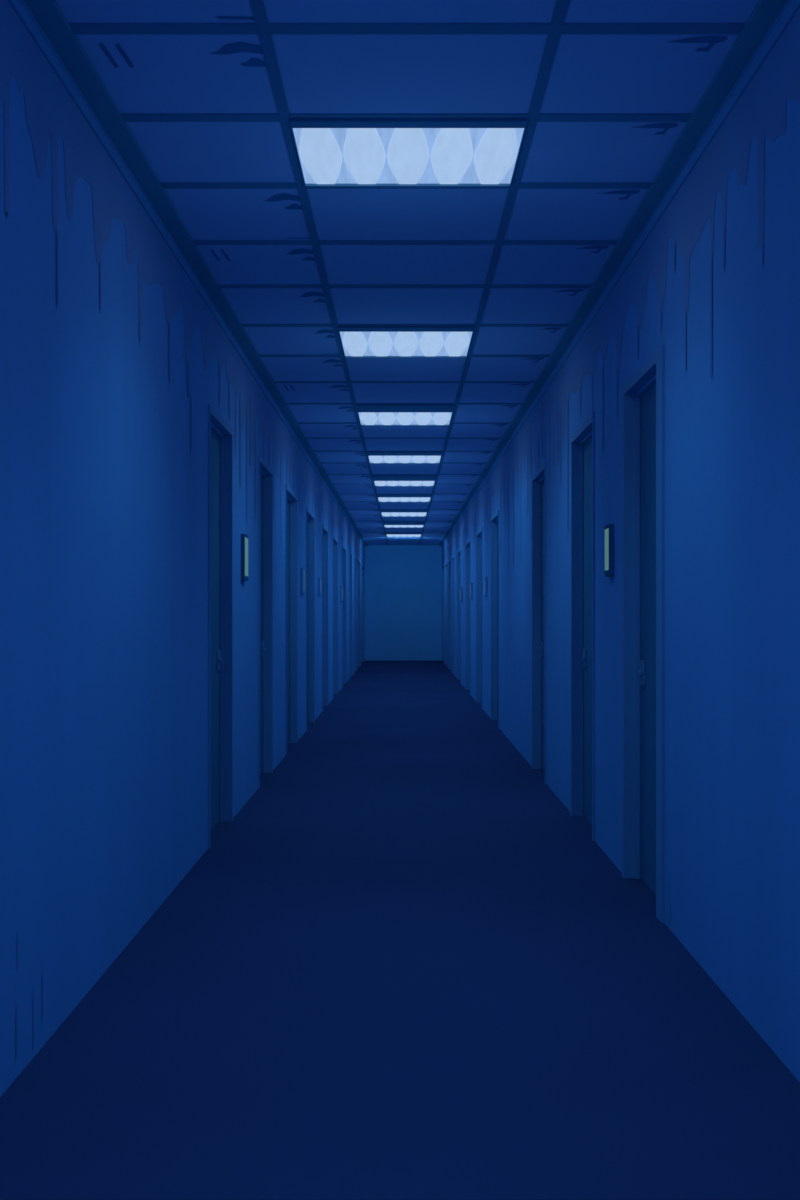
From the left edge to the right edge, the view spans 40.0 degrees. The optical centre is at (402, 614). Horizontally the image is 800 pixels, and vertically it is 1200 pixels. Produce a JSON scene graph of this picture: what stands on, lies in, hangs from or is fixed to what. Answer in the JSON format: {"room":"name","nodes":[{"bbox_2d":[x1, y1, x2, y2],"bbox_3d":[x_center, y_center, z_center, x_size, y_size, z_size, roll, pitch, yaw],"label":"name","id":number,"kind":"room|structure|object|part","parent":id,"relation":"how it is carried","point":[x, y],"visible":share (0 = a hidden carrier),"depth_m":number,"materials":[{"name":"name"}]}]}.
{"room":"office corridor","nodes":[
{"label":"office corridor","id":0,"kind":"room"},
{"bbox_2d":[0,0,364,1096],"bbox_3d":[-1.123,-0.338,13.680,0.163,3.175,33.360,0,0,0],"label":"wall","id":1,"kind":"structure","parent":0,"point":[113,361],"depth_m":3.75,"materials":[{"name":"paint"}]},
{"bbox_2d":[8,0,367,546],"bbox_3d":[-1.003,-1.780,13.600,0.082,0.290,33.200,0,0,0],"label":"trim","id":2,"kind":"structure","parent":1,"relation":"attached to","point":[50,17],"depth_m":4.25,"materials":[{"name":"paint"}]},
{"bbox_2d":[208,404,232,847],"bbox_3d":[-1.115,0.060,6.285,0.167,2.379,0.788,0,0,0],"label":"door","id":3,"kind":"structure","parent":1,"relation":"in","point":[220,433],"depth_m":6.64,"materials":[{"name":"paint"}]},
{"bbox_3d":[-1.101,0.270,6.565,0.011,0.120,0.070,0,0,0],"label":"lock plate","id":4,"kind":"part","parent":3,"relation":"part of","materials":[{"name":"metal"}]},
{"bbox_2d":[241,534,247,580],"bbox_3d":[-1.030,-0.373,7.157,0.028,0.300,0.165,0,0,0],"label":"wall plaque","id":5,"kind":"object","parent":1,"relation":"attached to","point":[244,538],"visible":1,"depth_m":7.08,"materials":[{"name":"blue"}]},
{"bbox_2d":[258,455,272,788],"bbox_3d":[-1.115,0.050,8.325,0.167,2.401,0.808,0,0,0],"label":"door","id":6,"kind":"structure","parent":1,"relation":"in","point":[265,472],"depth_m":8.69,"materials":[{"name":"paint"}]},
{"bbox_3d":[-1.101,0.270,8.615,0.011,0.120,0.070,0,0,0],"label":"lock plate","id":7,"kind":"part","parent":6,"relation":"part of","materials":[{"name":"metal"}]},
{"bbox_2d":[285,484,297,755],"bbox_3d":[-1.115,0.044,10.275,0.167,2.412,1.008,0,0,0],"label":"door","id":8,"kind":"structure","parent":1,"relation":"in","point":[291,499],"depth_m":10.73,"materials":[{"name":"paint"}]},
{"bbox_2d":[301,567,304,593],"bbox_3d":[-1.030,-0.350,11.320,0.028,0.270,0.200,0,0,0],"label":"wall plaque","id":9,"kind":"object","parent":1,"relation":"attached to","point":[302,568],"visible":1,"depth_m":11.22,"materials":[{"name":"blue"}]},
{"bbox_2d":[306,507,314,730],"bbox_3d":[-1.115,0.043,12.345,0.167,2.414,1.028,0,0,0],"label":"door","id":10,"kind":"structure","parent":1,"relation":"in","point":[310,517],"depth_m":12.83,"materials":[{"name":"paint"}]},
{"bbox_2d":[318,577,320,594],"bbox_3d":[-1.030,-0.360,13.600,0.028,0.220,0.200,0,0,0],"label":"wall plaque","id":11,"kind":"object","parent":1,"relation":"attached to","point":[319,578],"visible":1,"depth_m":13.50,"materials":[{"name":"blue"}]},
{"bbox_2d":[322,524,327,711],"bbox_3d":[-1.115,0.035,14.700,0.167,2.429,0.998,0,0,0],"label":"door","id":12,"kind":"structure","parent":1,"relation":"in","point":[324,529],"depth_m":15.17,"materials":[{"name":"paint"}]},
{"bbox_2d":[333,535,337,698],"bbox_3d":[-1.115,0.030,16.950,0.167,2.439,1.098,0,0,0],"label":"door","id":13,"kind":"structure","parent":1,"relation":"in","point":[335,541],"depth_m":17.47,"materials":[{"name":"paint"}]},
{"bbox_2d":[340,586,342,600],"bbox_3d":[-1.030,-0.360,18.475,0.028,0.260,0.350,0,0,0],"label":"wall plaque","id":14,"kind":"object","parent":1,"relation":"attached to","point":[341,587],"visible":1,"depth_m":18.30,"materials":[{"name":"blue"}]},
{"bbox_2d":[342,545,345,687],"bbox_3d":[-1.115,0.019,19.450,0.167,2.461,1.098,0,0,0],"label":"door","id":15,"kind":"structure","parent":1,"relation":"in","point":[343,546],"depth_m":19.97,"materials":[{"name":"paint"}]},
{"bbox_2d":[350,551,351,676],"bbox_3d":[-1.115,0.001,21.900,0.167,2.499,0.798,0,0,0],"label":"door","id":16,"kind":"structure","parent":1,"relation":"in","point":[350,551],"depth_m":22.27,"materials":[{"name":"paint"}]},
{"bbox_2d":[354,555,355,673],"bbox_3d":[-1.115,-0.012,23.900,0.167,2.524,0.998,0,0,0],"label":"door","id":17,"kind":"structure","parent":1,"relation":"in","point":[354,555],"depth_m":23.41,"materials":[{"name":"paint"}]},
{"bbox_2d":[358,559,359,668],"bbox_3d":[-1.115,-0.019,26.100,0.167,2.539,1.198,0,0,0],"label":"door","id":18,"kind":"structure","parent":1,"relation":"in","point":[358,559],"depth_m":25.51,"materials":[{"name":"paint"}]},
{"bbox_2d":[361,563,364,664],"bbox_3d":[-1.115,-0.025,28.550,0.167,2.549,2.098,0,0,0],"label":"door","id":19,"kind":"structure","parent":1,"relation":"in","point":[362,565],"depth_m":29.55,"materials":[{"name":"paint"}]},
{"bbox_2d":[0,661,799,1199],"bbox_3d":[0.009,1.300,13.600,2.425,0.100,33.520,0,0,0],"label":"floor","id":20,"kind":"structure","parent":0,"point":[403,968],"depth_m":3.38,"materials":[{"name":"carpet"}]},
{"bbox_2d":[365,545,441,660],"bbox_3d":[0.009,-0.338,30.280,2.105,3.175,0.160,0,0,0],"label":"wall","id":21,"kind":"structure","parent":0,"point":[403,583],"depth_m":30.20,"materials":[{"name":"paint"}]},
{"bbox_2d":[56,0,758,544],"bbox_3d":[0.009,-1.837,13.600,2.425,0.376,33.520,0,0,0],"label":"ceiling","id":22,"kind":"structure","parent":0,"point":[209,91],"depth_m":4.29,"materials":[{"name":"tile"}]},
{"bbox_2d":[383,521,424,527],"bbox_3d":[0.019,-1.854,22.539,0.818,0.030,1.667,0,0,0],"label":"recessed light","id":23,"kind":"object","parent":22,"relation":"in","point":[387,524],"visible":1,"depth_m":22.42,"materials":[{"name":"paint"}]},
{"bbox_2d":[386,533,421,536],"bbox_3d":[0.019,-1.880,25.848,0.818,0.028,1.501,0,0,0],"label":"recessed light","id":24,"kind":"object","parent":22,"relation":"in","point":[387,534],"visible":1,"depth_m":25.71,"materials":[{"name":"paint"}]},
{"bbox_2d":[373,475,435,486],"bbox_3d":[0.019,-1.790,14.706,0.818,0.026,1.234,0,0,0],"label":"recessed light","id":25,"kind":"object","parent":22,"relation":"in","point":[379,480],"visible":1,"depth_m":14.57,"materials":[{"name":"paint"}]},
{"bbox_2d":[374,481,434,485],"bbox_3d":[0.019,-1.797,14.958,0.810,0.012,0.690,0,0,0],"label":"diffuser","id":26,"kind":"object","parent":25,"relation":"attached to","point":[377,483],"depth_m":14.97,"materials":[{"name":"white plastic"}]},
{"bbox_2d":[377,494,431,501],"bbox_3d":[0.019,-1.809,17.045,0.818,0.026,1.166,0,0,0],"label":"recessed light","id":27,"kind":"object","parent":22,"relation":"in","point":[381,497],"visible":1,"depth_m":16.95,"materials":[{"name":"paint"}]},
{"bbox_2d":[378,497,430,501],"bbox_3d":[0.019,-1.815,17.215,0.810,0.012,0.786,0,0,0],"label":"diffuser","id":28,"kind":"object","parent":27,"relation":"attached to","point":[380,499],"depth_m":17.21,"materials":[{"name":"white plastic"}]},
{"bbox_2d":[381,510,427,516],"bbox_3d":[0.019,-1.831,19.800,0.818,0.027,1.397,0,0,0],"label":"recessed light","id":29,"kind":"object","parent":22,"relation":"in","point":[385,513],"visible":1,"depth_m":19.82,"materials":[{"name":"paint"}]},
{"bbox_2d":[381,512,426,515],"bbox_3d":[0.019,-1.838,20.002,0.810,0.014,0.953,0,0,0],"label":"diffuser","id":30,"kind":"object","parent":29,"relation":"attached to","point":[383,513],"depth_m":19.87,"materials":[{"name":"white plastic"}]},
{"bbox_2d":[367,451,442,463],"bbox_3d":[0.019,-1.771,12.386,0.818,0.024,0.956,0,0,0],"label":"recessed light","id":31,"kind":"object","parent":22,"relation":"in","point":[375,457],"visible":1,"depth_m":12.35,"materials":[{"name":"paint"}]},
{"bbox_2d":[368,456,440,462],"bbox_3d":[0.019,-1.777,12.502,0.810,0.012,0.685,0,0,0],"label":"diffuser","id":32,"kind":"object","parent":31,"relation":"attached to","point":[372,459],"depth_m":12.52,"materials":[{"name":"white plastic"}]},
{"bbox_2d":[356,404,454,425],"bbox_3d":[0.019,-1.749,9.640,0.818,0.024,1.046,0,0,0],"label":"recessed light","id":33,"kind":"object","parent":22,"relation":"in","point":[369,414],"visible":1,"depth_m":9.58,"materials":[{"name":"paint"}]},
{"bbox_2d":[358,412,451,424],"bbox_3d":[0.019,-1.755,9.793,0.810,0.012,0.700,0,0,0],"label":"diffuser","id":34,"kind":"object","parent":33,"relation":"attached to","point":[365,418],"depth_m":9.78,"materials":[{"name":"white plastic"}]},
{"bbox_2d":[338,326,474,357],"bbox_3d":[0.019,-1.728,6.973,0.818,0.022,0.805,0,0,0],"label":"recessed light","id":35,"kind":"object","parent":22,"relation":"in","point":[356,341],"visible":1,"depth_m":6.91,"materials":[{"name":"paint"}]},
{"bbox_2d":[289,118,527,187],"bbox_3d":[0.019,-1.704,4.076,0.818,0.021,0.599,0,0,0],"label":"recessed light","id":36,"kind":"object","parent":22,"relation":"in","point":[331,152],"visible":1,"depth_m":4.03,"materials":[{"name":"paint"}]},
{"bbox_2d":[442,8,799,1081],"bbox_3d":[1.139,-0.338,13.680,0.163,3.175,33.360,0,0,0],"label":"wall","id":37,"kind":"structure","parent":0,"point":[715,282],"depth_m":3.73,"materials":[{"name":"paint"}]},
{"bbox_2d":[442,564,443,660],"bbox_3d":[1.133,-0.029,28.950,0.167,2.559,1.498,0,0,0],"label":"door","id":38,"kind":"structure","parent":37,"relation":"in","point":[443,564],"depth_m":29.65,"materials":[{"name":"paint"}]},
{"bbox_2d":[445,562,446,664],"bbox_3d":[1.133,-0.015,27.050,0.167,2.529,1.498,0,0,0],"label":"door","id":39,"kind":"structure","parent":37,"relation":"in","point":[446,562],"depth_m":27.75,"materials":[{"name":"paint"}]},
{"bbox_2d":[448,558,450,671],"bbox_3d":[1.133,-0.004,24.850,0.167,2.509,1.098,0,0,0],"label":"door","id":40,"kind":"structure","parent":37,"relation":"in","point":[449,560],"depth_m":25.35,"materials":[{"name":"paint"}]},
{"bbox_2d":[452,555,453,672],"bbox_3d":[1.133,0.002,23.200,0.167,2.497,0.998,0,0,0],"label":"door","id":41,"kind":"structure","parent":37,"relation":"in","point":[453,555],"depth_m":23.65,"materials":[{"name":"paint"}]},
{"bbox_2d":[457,548,460,682],"bbox_3d":[1.133,0.013,20.700,0.167,2.473,1.198,0,0,0],"label":"door","id":42,"kind":"structure","parent":37,"relation":"in","point":[459,550],"depth_m":21.25,"materials":[{"name":"paint"}]},
{"bbox_2d":[460,588,462,601],"bbox_3d":[1.047,-0.360,19.775,0.028,0.250,0.350,0,0,0],"label":"wall plaque","id":43,"kind":"object","parent":37,"relation":"attached to","point":[461,589],"visible":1,"depth_m":19.60,"materials":[{"name":"blue"}]},
{"bbox_2d":[466,538,470,694],"bbox_3d":[1.133,0.021,17.830,0.167,2.457,1.138,0,0,0],"label":"door","id":44,"kind":"structure","parent":37,"relation":"in","point":[468,543],"depth_m":18.35,"materials":[{"name":"paint"}]},
{"bbox_2d":[470,582,472,598],"bbox_3d":[1.047,-0.370,16.900,0.028,0.250,0.300,0,0,0],"label":"wall plaque","id":45,"kind":"object","parent":37,"relation":"attached to","point":[471,583],"visible":1,"depth_m":16.75,"materials":[{"name":"blue"}]},
{"bbox_2d":[476,527,481,708],"bbox_3d":[1.133,0.036,15.250,0.167,2.427,1.098,0,0,0],"label":"door","id":46,"kind":"structure","parent":37,"relation":"in","point":[479,532],"depth_m":15.75,"materials":[{"name":"paint"}]},
{"bbox_2d":[484,577,486,596],"bbox_3d":[1.047,-0.355,13.930,0.028,0.250,0.220,0,0,0],"label":"wall plaque","id":47,"kind":"object","parent":37,"relation":"attached to","point":[485,578],"visible":1,"depth_m":13.82,"materials":[{"name":"blue"}]},
{"bbox_2d":[491,510,498,727],"bbox_3d":[1.133,0.043,12.665,0.167,2.414,1.008,0,0,0],"label":"door","id":48,"kind":"structure","parent":37,"relation":"in","point":[495,518],"depth_m":13.11,"materials":[{"name":"paint"}]},
{"bbox_2d":[532,461,546,783],"bbox_3d":[1.133,0.058,8.555,0.167,2.385,0.848,0,0,0],"label":"door","id":49,"kind":"structure","parent":37,"relation":"in","point":[539,478],"depth_m":8.92,"materials":[{"name":"paint"}]},
{"bbox_2d":[570,412,594,840],"bbox_3d":[1.133,0.065,6.490,0.167,2.371,0.818,0,0,0],"label":"door","id":50,"kind":"structure","parent":37,"relation":"in","point":[582,441],"depth_m":6.84,"materials":[{"name":"paint"}]},
{"bbox_3d":[1.119,0.270,6.765,0.011,0.120,0.070,0,0,0],"label":"lock plate","id":51,"kind":"part","parent":50,"relation":"part of","materials":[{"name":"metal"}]},
{"bbox_2d":[605,524,613,576],"bbox_3d":[1.047,-0.328,5.591,0.028,0.262,0.122,0,0,0],"label":"wall plaque","id":52,"kind":"object","parent":37,"relation":"attached to","point":[609,528],"visible":1,"depth_m":5.53,"materials":[{"name":"blue"}]},
{"bbox_2d":[439,0,799,547],"bbox_3d":[1.024,-1.780,13.600,0.075,0.290,33.200,0,0,0],"label":"trim","id":53,"kind":"structure","parent":37,"relation":"attached to","point":[765,13],"depth_m":4.23,"materials":[{"name":"paint"}]},
{"bbox_2d":[622,345,664,922],"bbox_3d":[1.133,0.077,4.870,0.167,2.346,0.818,0,0,0],"label":"door","id":54,"kind":"structure","parent":37,"relation":"in","point":[643,393],"depth_m":5.07,"materials":[{"name":"paint"}]},
{"bbox_3d":[1.119,0.270,5.135,0.011,0.120,0.070,0,0,0],"label":"lock plate","id":55,"kind":"part","parent":54,"relation":"part of","materials":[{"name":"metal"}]}
]}

